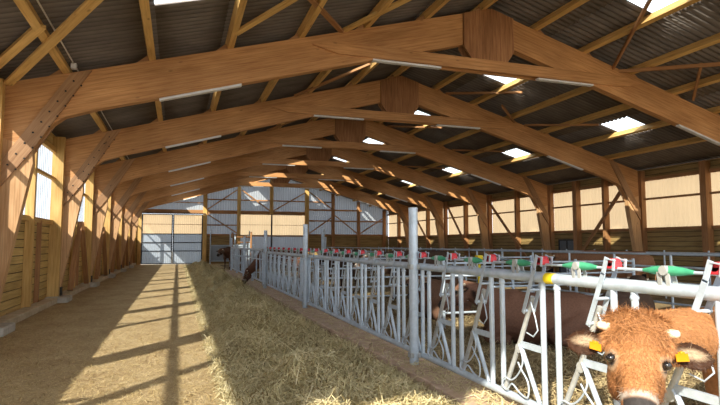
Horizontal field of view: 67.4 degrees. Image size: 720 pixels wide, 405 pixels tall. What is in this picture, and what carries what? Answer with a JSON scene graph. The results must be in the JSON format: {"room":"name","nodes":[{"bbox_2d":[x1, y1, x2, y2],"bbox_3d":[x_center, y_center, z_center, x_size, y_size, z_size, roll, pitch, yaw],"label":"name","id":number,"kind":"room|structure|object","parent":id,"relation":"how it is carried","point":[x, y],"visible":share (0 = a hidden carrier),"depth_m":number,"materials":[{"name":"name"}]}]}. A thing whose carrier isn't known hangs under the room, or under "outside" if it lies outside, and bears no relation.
{"room":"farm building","nodes":[
{"label":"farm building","id":0,"kind":"room"},
{"bbox_2d":[0,133,114,316],"bbox_3d":[-10.325,0.774,20.001,0.043,4.626,46.900,1,-5,-19],"label":"wall","id":1,"kind":"structure","parent":0,"point":[17,259],"depth_m":12.44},
{"bbox_2d":[24,145,52,218],"bbox_3d":[-7.818,-0.645,12.596,0.016,2.080,5.660,1,-5,-19],"label":"window","id":2,"kind":"structure","parent":1,"relation":"in","point":[42,145],"depth_m":14.39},
{"bbox_2d":[21,140,86,229],"bbox_3d":[-10.258,-0.074,20.089,0.090,2.150,46.900,1,-5,-19],"label":"trim","id":3,"kind":"structure","parent":1,"relation":"attached to","point":[48,145],"depth_m":14.11,"materials":[{"name":"brown wood"}]},
{"bbox_2d":[0,263,135,323],"bbox_3d":[-10.104,3.057,19.847,0.300,0.150,46.800,1,-5,-19],"label":"baseboard","id":4,"kind":"structure","parent":1,"relation":"attached to","point":[16,316],"depth_m":13.06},
{"bbox_2d":[21,151,37,307],"bbox_3d":[-7.721,0.400,12.633,0.180,4.100,0.120,1,-5,-19],"label":"stud","id":5,"kind":"object","parent":4,"relation":"on","point":[26,293],"visible":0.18,"depth_m":12.54,"materials":[{"name":"brown wood"}]},
{"bbox_2d":[33,220,41,302],"bbox_3d":[-8.116,1.488,13.602,0.100,2.080,0.100,1,-5,-19],"label":"stud","id":6,"kind":"object","parent":4,"relation":"on","point":[39,225],"visible":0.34,"depth_m":13.56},
{"bbox_2d":[67,221,82,290],"bbox_3d":[-9.266,1.699,17.578,0.160,2.219,1.428,1,-5,-19],"label":"prop","id":7,"kind":"object","parent":4,"relation":"on","point":[80,223],"visible":0.86,"depth_m":17.49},
{"bbox_2d":[80,222,88,283],"bbox_3d":[-9.814,1.824,19.204,0.160,2.222,1.625,1,-5,-19],"label":"prop","id":8,"kind":"object","parent":4,"relation":"on","point":[82,240],"visible":0.76,"depth_m":19.23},
{"bbox_2d":[94,227,103,278],"bbox_3d":[-11.084,2.113,22.965,0.160,2.219,1.428,1,-5,-19],"label":"prop","id":9,"kind":"object","parent":4,"relation":"on","point":[98,259],"visible":0.74,"depth_m":22.77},
{"bbox_2d":[102,227,107,274],"bbox_3d":[-11.632,2.238,24.590,0.160,2.222,1.625,1,-5,-19],"label":"prop","id":10,"kind":"object","parent":4,"relation":"on","point":[104,250],"visible":0.76,"depth_m":24.64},
{"bbox_2d":[0,263,313,404],"bbox_3d":[0.178,3.332,22.450,21.620,0.001,48.800,1,-5,-19],"label":"floor","id":11,"kind":"structure","parent":0,"point":[158,284],"depth_m":8.63,"materials":[{"name":"concrete"}]},
{"bbox_2d":[0,322,15,336],"bbox_3d":[-6.519,2.260,9.552,0.570,0.160,0.740,1,-5,-19],"label":"concrete footing","id":12,"kind":"object","parent":11,"relation":"on","point":[5,328],"visible":1,"depth_m":9.57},
{"bbox_2d":[0,78,5,176],"bbox_3d":[-6.670,-0.021,9.708,0.290,4.492,0.160,1,-5,-19],"label":"wall post","id":13,"kind":"object","parent":12,"relation":"on","point":[2,85],"visible":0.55,"depth_m":9.84,"materials":[{"name":"brown wood"}]},
{"bbox_2d":[44,295,71,302],"bbox_3d":[-8.337,2.674,14.938,0.570,0.160,0.740,1,-5,-19],"label":"concrete footing","id":14,"kind":"object","parent":11,"relation":"on","point":[63,298],"visible":0.62,"depth_m":14.67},
{"bbox_2d":[46,136,65,296],"bbox_3d":[-8.488,0.393,15.095,0.290,4.492,0.160,1,-5,-19],"label":"wall post","id":15,"kind":"object","parent":14,"relation":"on","point":[58,159],"visible":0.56,"depth_m":15.03,"materials":[{"name":"brown wood"}]},
{"bbox_2d":[81,282,99,286],"bbox_3d":[-10.155,3.088,20.325,0.570,0.160,0.740,1,-5,-19],"label":"concrete footing","id":16,"kind":"object","parent":11,"relation":"on","point":[92,284],"visible":0.6,"depth_m":20.05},
{"bbox_2d":[81,170,94,282],"bbox_3d":[-10.306,0.808,20.481,0.290,4.492,0.160,1,-5,-19],"label":"wall post","id":17,"kind":"object","parent":16,"relation":"on","point":[89,185],"visible":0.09,"depth_m":20.43,"materials":[{"name":"brown wood"}]},
{"bbox_2d":[0,265,250,404],"bbox_3d":[-8.520,3.275,22.266,4.137,0.082,40.100,1,-5,-19],"label":"straw","id":18,"kind":"object","parent":11,"relation":"on","point":[146,321],"visible":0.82,"depth_m":7.08,"materials":[{"name":"plant"}]},
{"bbox_2d":[137,214,141,264],"bbox_3d":[-17.246,2.479,42.243,0.260,4.739,0.240,1,-5,-19],"label":"post","id":19,"kind":"object","parent":11,"relation":"on","point":[140,217],"visible":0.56,"depth_m":42.09,"materials":[{"name":"brown wood"}]},
{"bbox_2d":[202,194,207,260],"bbox_3d":[-12.602,1.920,43.854,0.320,6.101,0.240,1,-5,-19],"label":"post","id":20,"kind":"object","parent":11,"relation":"on","point":[205,197],"visible":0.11,"depth_m":43.73,"materials":[{"name":"brown wood"}]},
{"bbox_2d":[140,212,205,263],"bbox_3d":[-14.845,2.849,42.921,4.900,4.055,0.162,1,-5,-19],"label":"door","id":21,"kind":"structure","parent":20,"relation":"attached to","point":[158,230],"depth_m":42.93,"materials":[{"name":"metal"}]},
{"bbox_2d":[209,231,249,266],"bbox_3d":[-8.892,3.194,36.945,2.679,2.500,0.100,1,-5,-19],"label":"gate","id":22,"kind":"object","parent":11,"relation":"on","point":[213,248],"visible":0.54,"depth_m":36.68,"materials":[{"name":"metal"}]},
{"bbox_2d":[230,238,242,272],"bbox_3d":[-6.153,2.707,27.028,0.097,1.950,6.097,1,-5,-19],"label":"fence panel","id":23,"kind":"object","parent":11,"relation":"on","point":[237,249],"visible":0.88,"depth_m":26.99,"materials":[{"name":"metal"}]},
{"bbox_2d":[237,186,240,244],"bbox_3d":[-10.043,1.611,44.742,0.280,6.852,0.240,1,-5,-19],"label":"post","id":24,"kind":"object","parent":11,"relation":"on","point":[239,187],"visible":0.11,"depth_m":44.68,"materials":[{"name":"brown wood"}]},
{"bbox_2d":[232,232,251,270],"bbox_3d":[-6.938,2.884,31.617,0.999,2.300,1.699,1,-5,-19],"label":"fence panel","id":25,"kind":"object","parent":11,"relation":"on","point":[235,236],"visible":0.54,"depth_m":30.98,"materials":[{"name":"metal"}]},
{"bbox_2d":[243,236,263,284],"bbox_3d":[-4.231,2.268,21.334,0.097,1.950,5.947,1,-5,-19],"label":"fence panel","id":26,"kind":"object","parent":11,"relation":"on","point":[245,262],"visible":0.74,"depth_m":21.26,"materials":[{"name":"metal"}]},
{"bbox_2d":[263,230,266,288],"bbox_3d":[-3.078,1.941,17.698,0.182,2.045,0.115,1,-5,-19],"label":"fence post","id":27,"kind":"object","parent":11,"relation":"on","point":[265,231],"visible":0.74,"depth_m":17.65,"materials":[{"name":"metal"}]},
{"bbox_2d":[262,247,302,301],"bbox_3d":[-2.278,1.922,15.540,0.120,1.278,6.563,1,-5,-19],"label":"fence panel","id":28,"kind":"object","parent":27,"relation":"attached to","point":[293,277],"visible":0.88,"depth_m":14.65,"materials":[{"name":"metal"}]},
{"bbox_2d":[302,224,308,307],"bbox_3d":[-1.201,1.513,12.137,0.182,2.045,0.115,1,-5,-19],"label":"fence post","id":29,"kind":"object","parent":11,"relation":"on","point":[305,303],"visible":0.78,"depth_m":12.09,"materials":[{"name":"metal"}]},
{"bbox_2d":[300,248,409,351],"bbox_3d":[-0.332,1.478,9.776,0.120,1.278,6.563,1,-5,-19],"label":"fence panel","id":30,"kind":"object","parent":29,"relation":"attached to","point":[349,310],"visible":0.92,"depth_m":8.72,"materials":[{"name":"metal"}]},
{"bbox_2d":[305,189,308,253],"bbox_3d":[-4.593,1.848,46.563,0.340,6.660,0.240,1,-5,-19],"label":"post","id":31,"kind":"object","parent":11,"relation":"on","point":[306,190],"visible":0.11,"depth_m":46.54,"materials":[{"name":"brown wood"}]},
{"bbox_2d":[183,259,467,404],"bbox_3d":[-5.693,2.805,21.408,2.321,0.926,41.502,1,-5,-19],"label":"hay","id":32,"kind":"object","parent":11,"relation":"on","point":[274,352],"visible":0.99,"depth_m":6.83},
{"bbox_2d":[331,194,334,249],"bbox_3d":[-2.366,2.231,47.285,0.260,6.006,0.240,1,-5,-19],"label":"post","id":33,"kind":"object","parent":11,"relation":"on","point":[332,195],"visible":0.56,"depth_m":47.24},
{"bbox_2d":[357,202,359,249],"bbox_3d":[-0.139,2.614,48.007,0.260,5.353,0.240,1,-5,-19],"label":"post","id":34,"kind":"object","parent":11,"relation":"on","point":[358,203],"visible":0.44,"depth_m":47.93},
{"bbox_2d":[226,270,520,404],"bbox_3d":[-2.036,2.627,14.452,0.498,0.180,32.994,1,-5,-19],"label":"trim","id":35,"kind":"structure","parent":11,"relation":"on","point":[267,291],"depth_m":7.13,"materials":[{"name":"concrete"}]},
{"bbox_2d":[228,270,523,404],"bbox_3d":[-2.586,2.608,16.077,0.622,0.115,27.366,1,-5,-19],"label":"curb","id":36,"kind":"object","parent":35,"relation":"on","point":[475,394],"visible":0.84,"depth_m":5.84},
{"bbox_2d":[382,210,385,251],"bbox_3d":[2.184,3.014,48.760,0.260,4.672,0.240,1,-5,-19],"label":"post","id":37,"kind":"object","parent":11,"relation":"on","point":[383,211],"visible":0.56,"depth_m":48.73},
{"bbox_2d":[407,207,421,364],"bbox_3d":[0.679,1.085,6.567,0.182,2.045,0.115,1,-5,-19],"label":"fence post","id":38,"kind":"object","parent":11,"relation":"on","point":[413,266],"visible":0.77,"depth_m":6.52,"materials":[{"name":"metal"}]},
{"bbox_2d":[401,251,719,404],"bbox_3d":[1.613,1.034,4.011,0.120,1.278,6.563,1,-5,-19],"label":"fence panel","id":39,"kind":"object","parent":38,"relation":"attached to","point":[711,294],"visible":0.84,"depth_m":4.37,"materials":[{"name":"metal"}]},
{"bbox_2d":[314,255,532,298],"bbox_3d":[1.771,1.993,13.514,6.010,1.300,0.060,1,-5,-19],"label":"gate","id":40,"kind":"object","parent":11,"relation":"on","point":[530,256],"visible":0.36,"depth_m":13.25,"materials":[{"name":"metal"}]},
{"bbox_2d":[426,209,429,247],"bbox_3d":[5.154,2.448,40.864,0.280,4.589,0.160,1,-5,-19],"label":"wall post","id":41,"kind":"object","parent":11,"relation":"on","point":[427,210],"visible":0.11,"depth_m":40.84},
{"bbox_2d":[463,201,468,265],"bbox_3d":[6.972,2.034,35.478,0.280,4.589,0.160,1,-5,-19],"label":"wall post","id":42,"kind":"object","parent":11,"relation":"on","point":[465,206],"visible":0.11,"depth_m":35.44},
{"bbox_2d":[514,191,520,269],"bbox_3d":[8.790,1.619,30.092,0.280,4.589,0.160,1,-5,-19],"label":"wall post","id":43,"kind":"object","parent":11,"relation":"on","point":[516,193],"visible":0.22,"depth_m":30.07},
{"bbox_2d":[488,200,528,259],"bbox_3d":[8.457,1.741,30.446,0.050,4.122,4.511,1,-5,-19],"label":"brace","id":44,"kind":"object","parent":43,"relation":"attached to","point":[489,202],"visible":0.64,"depth_m":30.68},
{"bbox_2d":[326,247,719,308],"bbox_3d":[2.373,2.534,21.347,0.050,1.422,28.850,1,-5,-19],"label":"railing","id":45,"kind":"object","parent":11,"relation":"on","point":[671,303],"visible":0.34,"depth_m":12.38,"materials":[{"name":"metal"}]},
{"bbox_2d":[442,258,634,326],"bbox_3d":[3.606,1.761,10.500,4.460,1.300,0.060,1,-5,-19],"label":"gate","id":46,"kind":"object","parent":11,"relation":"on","point":[512,285],"visible":0.32,"depth_m":10.51,"materials":[{"name":"metal"}]},
{"bbox_2d":[378,247,719,297],"bbox_3d":[5.778,2.817,25.014,0.050,1.420,28.050,1,-5,-19],"label":"railing","id":47,"kind":"object","parent":11,"relation":"on","point":[378,247],"visible":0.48,"depth_m":19.98,"materials":[{"name":"metal"}]},
{"bbox_2d":[572,181,581,250],"bbox_3d":[10.305,1.274,25.603,0.280,4.589,0.260,1,-5,-19],"label":"wall post","id":48,"kind":"object","parent":11,"relation":"on","point":[576,195],"visible":0.56,"depth_m":25.56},
{"bbox_2d":[581,191,619,250],"bbox_3d":[10.546,1.315,24.253,0.050,3.613,3.420,1,-5,-19],"label":"brace","id":49,"kind":"object","parent":48,"relation":"attached to","point":[617,196],"visible":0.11,"depth_m":23.85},
{"bbox_2d":[562,302,718,404],"bbox_3d":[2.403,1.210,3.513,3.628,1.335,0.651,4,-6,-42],"label":"cow","id":50,"kind":"object","parent":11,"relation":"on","point":[640,348],"visible":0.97,"depth_m":2.48},
{"bbox_2d":[698,160,715,284],"bbox_3d":[12.426,0.790,19.319,0.280,4.589,0.240,1,-5,-19],"label":"wall post","id":51,"kind":"object","parent":11,"relation":"on","point":[704,166],"visible":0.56,"depth_m":19.27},
{"bbox_3d":[-11.973,3.503,25.711,0.570,0.160,0.740,1,-5,-19],"label":"concrete footing","id":52,"kind":"object","parent":11,"relation":"on","visible":0},
{"bbox_2d":[102,195,111,274],"bbox_3d":[-12.124,1.222,25.867,0.290,4.492,0.160,1,-5,-19],"label":"wall post","id":53,"kind":"object","parent":52,"relation":"on","point":[107,223],"visible":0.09,"depth_m":25.80,"materials":[{"name":"brown wood"}]},
{"bbox_3d":[-13.791,3.917,31.098,0.570,0.160,0.740,1,-5,-19],"label":"concrete footing","id":54,"kind":"object","parent":11,"relation":"on","visible":0},
{"bbox_2d":[115,208,122,268],"bbox_3d":[-13.943,1.637,31.254,0.290,4.492,0.160,1,-5,-19],"label":"wall post","id":55,"kind":"object","parent":54,"relation":"on","point":[120,226],"visible":0.24,"depth_m":31.16,"materials":[{"name":"brown wood"}]},
{"bbox_3d":[13.145,2.786,16.392,0.480,0.160,0.600,1,-5,-19],"label":"concrete footing","id":56,"kind":"object","parent":11,"relation":"on","visible":0},
{"bbox_2d":[0,9,719,301],"bbox_3d":[3.233,-1.194,13.349,21.280,7.310,0.317,1,-5,-19],"label":"frame","id":57,"kind":"object","parent":56,"relation":"on","point":[486,40],"visible":0.98,"depth_m":11.95,"materials":[{"name":"brown wood"}]},
{"bbox_2d":[308,0,343,32],"bbox_3d":[-0.726,-3.796,10.788,0.120,0.406,2.921,-1,-5,12],"label":"brace","id":58,"kind":"object","parent":57,"relation":"attached to","point":[315,3],"visible":0.97,"depth_m":11.05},
{"bbox_2d":[342,0,410,31],"bbox_3d":[1.147,-4.282,11.140,3.781,0.656,0.140,-3,-5,37],"label":"brace","id":59,"kind":"object","parent":57,"relation":"attached to","point":[398,3],"visible":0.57,"depth_m":11.73,"materials":[{"name":"brown wood"}]},
{"bbox_2d":[612,0,651,69],"bbox_3d":[6.502,-4.035,12.929,0.060,0.630,3.845,-1,-4,12],"label":"brace","id":60,"kind":"object","parent":57,"relation":"attached to","point":[648,2],"visible":0.87,"depth_m":12.83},
{"bbox_2d":[619,62,719,72],"bbox_3d":[8.722,-3.389,13.258,4.849,0.755,0.070,-4,-6,42],"label":"brace","id":61,"kind":"object","parent":57,"relation":"attached to","point":[714,64],"visible":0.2,"depth_m":13.88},
{"bbox_3d":[11.327,3.200,21.779,0.480,0.160,0.600,1,-5,-19],"label":"concrete footing","id":62,"kind":"object","parent":11,"relation":"on","visible":0},
{"bbox_2d":[59,76,645,295],"bbox_3d":[1.415,-0.780,18.735,21.280,7.310,0.317,1,-5,-19],"label":"frame","id":63,"kind":"object","parent":62,"relation":"on","point":[398,98],"visible":0.89,"depth_m":18.14,"materials":[{"name":"brown wood"}]},
{"bbox_2d":[294,63,370,96],"bbox_3d":[-0.909,-3.799,16.838,2.892,0.588,0.090,-3,-5,33],"label":"brace","id":64,"kind":"object","parent":63,"relation":"attached to","point":[367,64],"visible":0.91,"depth_m":16.73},
{"bbox_2d":[446,91,522,94],"bbox_3d":[4.209,-3.766,18.563,2.770,0.493,0.090,-3,-5,36],"label":"brace","id":65,"kind":"object","parent":63,"relation":"attached to","point":[492,92],"visible":1,"depth_m":18.43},
{"bbox_2d":[524,124,599,125],"bbox_3d":[7.242,-2.801,19.512,2.659,0.437,0.090,-4,-6,39],"label":"brace","id":66,"kind":"object","parent":63,"relation":"attached to","point":[525,124],"visible":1,"depth_m":19.47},
{"bbox_2d":[638,171,648,278],"bbox_3d":[11.534,1.001,22.055,0.220,4.589,0.250,1,-5,-19],"label":"wall post","id":67,"kind":"object","parent":62,"relation":"on","point":[641,174],"visible":0.42,"depth_m":21.99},
{"bbox_3d":[7.691,4.029,32.551,0.480,0.160,0.600,1,-5,-19],"label":"concrete footing","id":68,"kind":"object","parent":11,"relation":"on","visible":0},
{"bbox_2d":[109,138,490,273],"bbox_3d":[-2.223,0.049,29.511,21.280,7.310,0.310,1,-5,-19],"label":"frame","id":69,"kind":"object","parent":68,"relation":"on","point":[317,157],"visible":0.84,"depth_m":29.23,"materials":[{"name":"brown wood"}]},
{"bbox_2d":[487,195,492,265],"bbox_3d":[7.898,1.829,32.827,0.220,4.589,0.250,1,-5,-19],"label":"wall post","id":70,"kind":"object","parent":68,"relation":"on","point":[489,197],"visible":0.56,"depth_m":32.77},
{"bbox_3d":[5.873,4.444,37.938,0.480,0.160,0.600,1,-5,-19],"label":"concrete footing","id":71,"kind":"object","parent":11,"relation":"on","visible":0},
{"bbox_2d":[121,155,444,268],"bbox_3d":[-4.040,0.464,34.898,21.280,7.310,0.310,1,-5,-19],"label":"frame","id":72,"kind":"object","parent":71,"relation":"on","point":[435,206],"visible":0.75,"depth_m":34.90,"materials":[{"name":"brown wood"}]},
{"bbox_2d":[443,202,447,251],"bbox_3d":[6.080,2.244,38.214,0.220,4.589,0.250,1,-5,-19],"label":"wall post","id":73,"kind":"object","parent":71,"relation":"on","point":[445,204],"visible":0.56,"depth_m":38.17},
{"bbox_2d":[135,179,387,264],"bbox_3d":[-7.624,1.307,45.733,21.500,7.611,0.062,1,-5,-19],"label":"wall","id":74,"kind":"structure","parent":0,"point":[372,213],"depth_m":46.43,"materials":[{"name":"metal"}]},
{"bbox_2d":[240,214,270,234],"bbox_3d":[-8.767,1.873,45.321,2.700,1.740,0.021,1,-5,-19],"label":"window","id":75,"kind":"structure","parent":74,"relation":"in","point":[256,224],"depth_m":45.33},
{"bbox_2d":[143,199,382,236],"bbox_3d":[-7.495,1.347,45.659,20.700,3.080,0.110,1,-5,-19],"label":"trim","id":76,"kind":"structure","parent":74,"relation":"attached to","point":[146,210],"depth_m":45.39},
{"bbox_2d":[272,215,304,234],"bbox_3d":[-6.066,1.942,46.228,3.000,1.740,0.021,1,-5,-19],"label":"window","id":77,"kind":"structure","parent":74,"relation":"in","point":[282,224],"depth_m":46.19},
{"bbox_2d":[0,0,719,210],"bbox_3d":[-0.186,-2.699,23.875,22.213,3.172,47.256,1,-5,-19],"label":"ceiling","id":78,"kind":"structure","parent":0,"point":[593,20],"depth_m":14.08,"materials":[{"name":"metal"}]},
{"bbox_2d":[36,0,128,158],"bbox_3d":[-8.924,-1.830,20.542,0.100,0.114,46.550,1,-5,-19],"label":"conduit","id":79,"kind":"object","parent":78,"relation":"attached to","point":[73,65],"visible":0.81,"depth_m":9.71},
{"bbox_2d":[220,264,713,404],"bbox_3d":[3.582,3.235,21.966,14.980,0.096,43.700,1,-5,-19],"label":"bedding","id":80,"kind":"structure","parent":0,"point":[659,306],"depth_m":9.68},
{"bbox_2d":[216,247,240,268],"bbox_3d":[-8.304,3.527,34.397,0.800,1.407,2.851,-1,-5,17],"label":"cow","id":81,"kind":"object","parent":80,"relation":"on","point":[226,252],"visible":0.49,"depth_m":33.90},
{"bbox_2d":[242,250,301,283],"bbox_3d":[-3.227,2.463,20.838,2.610,1.408,0.753,1,-5,-19],"label":"cow","id":82,"kind":"object","parent":80,"relation":"on","point":[252,267],"visible":0.24,"depth_m":20.46},
{"bbox_2d":[318,249,368,293],"bbox_3d":[-0.635,2.233,17.845,0.800,1.407,2.851,3,-6,-37],"label":"cow","id":83,"kind":"object","parent":80,"relation":"on","point":[324,254],"visible":0.22,"depth_m":17.27},
{"bbox_2d":[352,250,452,299],"bbox_3d":[1.204,2.016,15.026,2.851,1.407,0.800,0,-4,-5],"label":"cow","id":84,"kind":"object","parent":80,"relation":"on","point":[432,253],"visible":0.3,"depth_m":14.83},
{"bbox_2d":[400,276,475,320],"bbox_3d":[1.561,1.938,11.084,1.157,1.007,2.664,-3,-5,35],"label":"cow","id":85,"kind":"object","parent":80,"relation":"on","point":[435,284],"visible":0.4,"depth_m":10.52},
{"bbox_2d":[257,273,710,404],"bbox_3d":[0.758,2.782,17.250,6.803,0.263,27.592,1,-5,-19],"label":"straw","id":86,"kind":"object","parent":80,"relation":"on","point":[695,384],"visible":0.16,"depth_m":6.46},
{"bbox_2d":[438,280,610,346],"bbox_3d":[2.557,1.734,8.428,2.664,1.008,1.134,-1,-5,12],"label":"cow","id":87,"kind":"object","parent":86,"relation":"on","point":[575,306],"visible":0.46,"depth_m":8.12},
{"bbox_2d":[546,250,655,292],"bbox_3d":[6.349,1.974,14.470,2.858,1.405,0.802,-3,-5,35],"label":"cow","id":88,"kind":"object","parent":80,"relation":"on","point":[639,259],"visible":0.5,"depth_m":14.12},
{"bbox_2d":[600,275,654,310],"bbox_3d":[4.649,1.807,9.377,1.134,1.008,2.664,-3,-6,37],"label":"cow","id":89,"kind":"object","parent":80,"relation":"on","point":[623,297],"visible":0.12,"depth_m":8.72},
{"bbox_3d":[14.963,2.371,11.006,0.480,0.160,0.600,1,-5,-19],"label":"concrete footing","id":90,"kind":"object","parent":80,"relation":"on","visible":0},
{"bbox_3d":[5.050,-1.609,7.966,21.280,7.310,0.310,1,-5,-19],"label":"frame","id":91,"kind":"object","parent":90,"relation":"on","visible":0},
{"bbox_2d":[4,0,103,85],"bbox_3d":[-4.102,-2.798,7.958,6.352,0.952,0.160,-4,-6,40],"label":"brace","id":92,"kind":"object","parent":91,"relation":"attached to","point":[87,6],"visible":1,"depth_m":8.58,"materials":[{"name":"brown wood"}]},
{"bbox_3d":[9.509,3.615,27.165,0.480,0.160,0.600,1,-5,-19],"label":"concrete footing","id":93,"kind":"object","parent":80,"relation":"on","visible":0},
{"bbox_2d":[91,118,552,281],"bbox_3d":[-0.404,-0.365,24.125,21.280,7.310,0.310,1,-5,-19],"label":"frame","id":94,"kind":"object","parent":93,"relation":"on","point":[348,134],"visible":0.83,"depth_m":23.67,"materials":[{"name":"brown wood"}]},
{"bbox_2d":[13,0,125,161],"bbox_3d":[-9.209,-1.737,20.571,0.380,0.272,46.900,1,-5,-19],"label":"purlin","id":95,"kind":"object","parent":94,"relation":"on","point":[24,6],"visible":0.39,"depth_m":9.15,"materials":[{"name":"brown wood"}]},
{"bbox_2d":[0,24,45,68],"bbox_3d":[-5.733,-2.460,8.863,2.241,0.406,0.150,-3,-6,37],"label":"brace","id":96,"kind":"object","parent":95,"relation":"attached to","point":[26,38],"visible":0.8,"depth_m":8.61,"materials":[{"name":"brown wood"}]},
{"bbox_2d":[137,0,166,152],"bbox_3d":[-7.758,-2.124,21.090,0.380,0.272,46.900,1,-5,-19],"label":"purlin","id":97,"kind":"object","parent":94,"relation":"on","point":[144,4],"visible":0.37,"depth_m":9.77,"materials":[{"name":"brown wood"}]},
{"bbox_2d":[198,0,246,144],"bbox_3d":[-6.308,-2.510,21.610,0.380,0.272,46.900,1,-5,-19],"label":"purlin","id":98,"kind":"object","parent":94,"relation":"on","point":[239,5],"visible":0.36,"depth_m":10.55,"materials":[{"name":"brown wood"}]},
{"bbox_2d":[234,0,297,35],"bbox_3d":[-1.508,-3.571,9.925,2.404,0.425,0.120,-3,-6,38],"label":"brace","id":99,"kind":"object","parent":98,"relation":"attached to","point":[285,3],"visible":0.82,"depth_m":10.09,"materials":[{"name":"brown wood"}]},
{"bbox_2d":[236,0,326,136],"bbox_3d":[-4.858,-2.897,22.129,0.380,0.272,46.900,1,-5,-19],"label":"purlin","id":100,"kind":"object","parent":94,"relation":"on","point":[312,14],"visible":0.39,"depth_m":11.55,"materials":[{"name":"brown wood"}]},
{"bbox_2d":[276,0,393,128],"bbox_3d":[-3.408,-3.284,22.648,0.380,0.272,46.900,1,-5,-19],"label":"purlin","id":101,"kind":"object","parent":94,"relation":"on","point":[382,5],"visible":0.23,"depth_m":12.37,"materials":[{"name":"brown wood"}]},
{"bbox_2d":[306,0,449,122],"bbox_3d":[-1.958,-3.670,23.167,0.380,0.272,46.900,1,-5,-19],"label":"purlin","id":102,"kind":"object","parent":94,"relation":"on","point":[437,5],"visible":0.39,"depth_m":12.99,"materials":[{"name":"brown wood"}]},
{"bbox_2d":[355,0,497,108],"bbox_3d":[-0.508,-4.057,23.686,0.380,0.272,46.900,1,-5,-19],"label":"purlin","id":103,"kind":"object","parent":94,"relation":"on","point":[485,4],"visible":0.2,"depth_m":13.53,"materials":[{"name":"brown wood"}]},
{"bbox_2d":[376,0,588,124],"bbox_3d":[1.185,-3.700,24.230,0.380,0.272,46.900,1,-5,-19],"label":"purlin","id":104,"kind":"object","parent":94,"relation":"on","point":[573,4],"visible":0.35,"depth_m":13.50,"materials":[{"name":"brown wood"}]},
{"bbox_2d":[302,0,700,183],"bbox_3d":[2.635,-3.239,24.684,0.380,0.272,46.900,1,-5,-19],"label":"purlin","id":105,"kind":"object","parent":94,"relation":"on","point":[677,5],"visible":0.64,"depth_m":13.44,"materials":[{"name":"brown wood"}]},
{"bbox_2d":[319,33,719,190],"bbox_3d":[4.085,-2.777,25.138,0.380,0.272,46.900,1,-5,-19],"label":"purlin","id":106,"kind":"object","parent":94,"relation":"on","point":[714,39],"visible":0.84,"depth_m":16.69,"materials":[{"name":"brown wood"}]},
{"bbox_2d":[336,73,719,195],"bbox_3d":[5.535,-2.316,25.592,0.380,0.272,46.900,1,-5,-19],"label":"purlin","id":107,"kind":"object","parent":94,"relation":"on","point":[712,79],"visible":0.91,"depth_m":18.27,"materials":[{"name":"brown wood"}]},
{"bbox_2d":[353,106,719,200],"bbox_3d":[6.985,-1.854,26.046,0.380,0.272,46.900,1,-5,-19],"label":"purlin","id":108,"kind":"object","parent":94,"relation":"on","point":[715,110],"visible":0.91,"depth_m":20.14,"materials":[{"name":"brown wood"}]},
{"bbox_2d":[369,137,705,206],"bbox_3d":[8.435,-1.393,26.500,0.380,0.272,46.900,1,-5,-19],"label":"purlin","id":109,"kind":"object","parent":94,"relation":"on","point":[692,140],"visible":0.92,"depth_m":20.89,"materials":[{"name":"brown wood"}]},
{"bbox_2d":[547,185,555,272],"bbox_3d":[9.716,1.415,27.441,0.220,4.589,0.250,1,-5,-19],"label":"wall post","id":110,"kind":"object","parent":93,"relation":"on","point":[550,197],"visible":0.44,"depth_m":27.39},
{"bbox_3d":[4.055,4.858,43.324,0.480,0.160,0.600,1,-5,-19],"label":"concrete footing","id":111,"kind":"object","parent":80,"relation":"on","visible":0},
{"bbox_2d":[129,169,409,264],"bbox_3d":[-5.859,0.878,40.284,21.280,7.310,0.310,1,-5,-19],"label":"frame","id":112,"kind":"object","parent":111,"relation":"on","point":[401,210],"visible":0.75,"depth_m":40.42,"materials":[{"name":"brown wood"}]},
{"bbox_2d":[388,158,719,283],"bbox_3d":[10.063,1.319,26.841,0.046,4.587,46.900,1,-5,-19],"label":"wall","id":113,"kind":"structure","parent":0,"point":[695,240],"depth_m":23.32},
{"bbox_2d":[389,215,404,236],"bbox_3d":[3.506,1.954,46.378,0.032,2.080,5.660,1,-5,-19],"label":"window","id":114,"kind":"structure","parent":113,"relation":"in","point":[393,218],"depth_m":47.89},
{"bbox_2d":[418,211,443,235],"bbox_3d":[5.324,1.539,40.992,0.032,2.080,5.660,1,-5,-19],"label":"window","id":115,"kind":"structure","parent":113,"relation":"in","point":[421,215],"depth_m":41.84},
{"bbox_2d":[448,205,479,234],"bbox_3d":[7.142,1.125,35.605,0.032,2.080,5.660,1,-5,-19],"label":"window","id":116,"kind":"structure","parent":113,"relation":"in","point":[473,226],"depth_m":36.44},
{"bbox_2d":[492,197,538,232],"bbox_3d":[8.960,0.711,30.219,0.032,2.080,5.660,1,-5,-19],"label":"window","id":117,"kind":"structure","parent":113,"relation":"in","point":[528,219],"depth_m":30.86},
{"bbox_2d":[387,167,719,237],"bbox_3d":[9.996,0.449,26.885,0.090,2.150,46.900,1,-5,-19],"label":"trim","id":118,"kind":"structure","parent":113,"relation":"attached to","point":[711,170],"depth_m":24.32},
{"bbox_2d":[558,239,573,272],"bbox_3d":[10.114,2.708,26.328,0.050,1.840,1.200,1,-5,-19],"label":"door","id":119,"kind":"structure","parent":113,"relation":"in","point":[563,244],"depth_m":26.52,"materials":[{"name":"metal"}]},
{"bbox_2d":[554,186,627,230],"bbox_3d":[10.778,0.296,24.833,0.032,2.080,5.660,1,-5,-19],"label":"window","id":120,"kind":"structure","parent":113,"relation":"in","point":[591,215],"depth_m":25.13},
{"bbox_2d":[645,172,719,227],"bbox_3d":[12.597,-0.118,19.446,0.032,2.080,5.660,1,-5,-19],"label":"window","id":121,"kind":"structure","parent":113,"relation":"in","point":[678,211],"depth_m":20.68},
{"bbox_2d":[601,178,610,250],"bbox_3d":[10.892,1.140,23.864,0.280,4.589,0.140,1,-5,-19],"label":"wall post","id":122,"kind":"object","parent":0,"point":[604,188],"visible":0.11,"depth_m":23.84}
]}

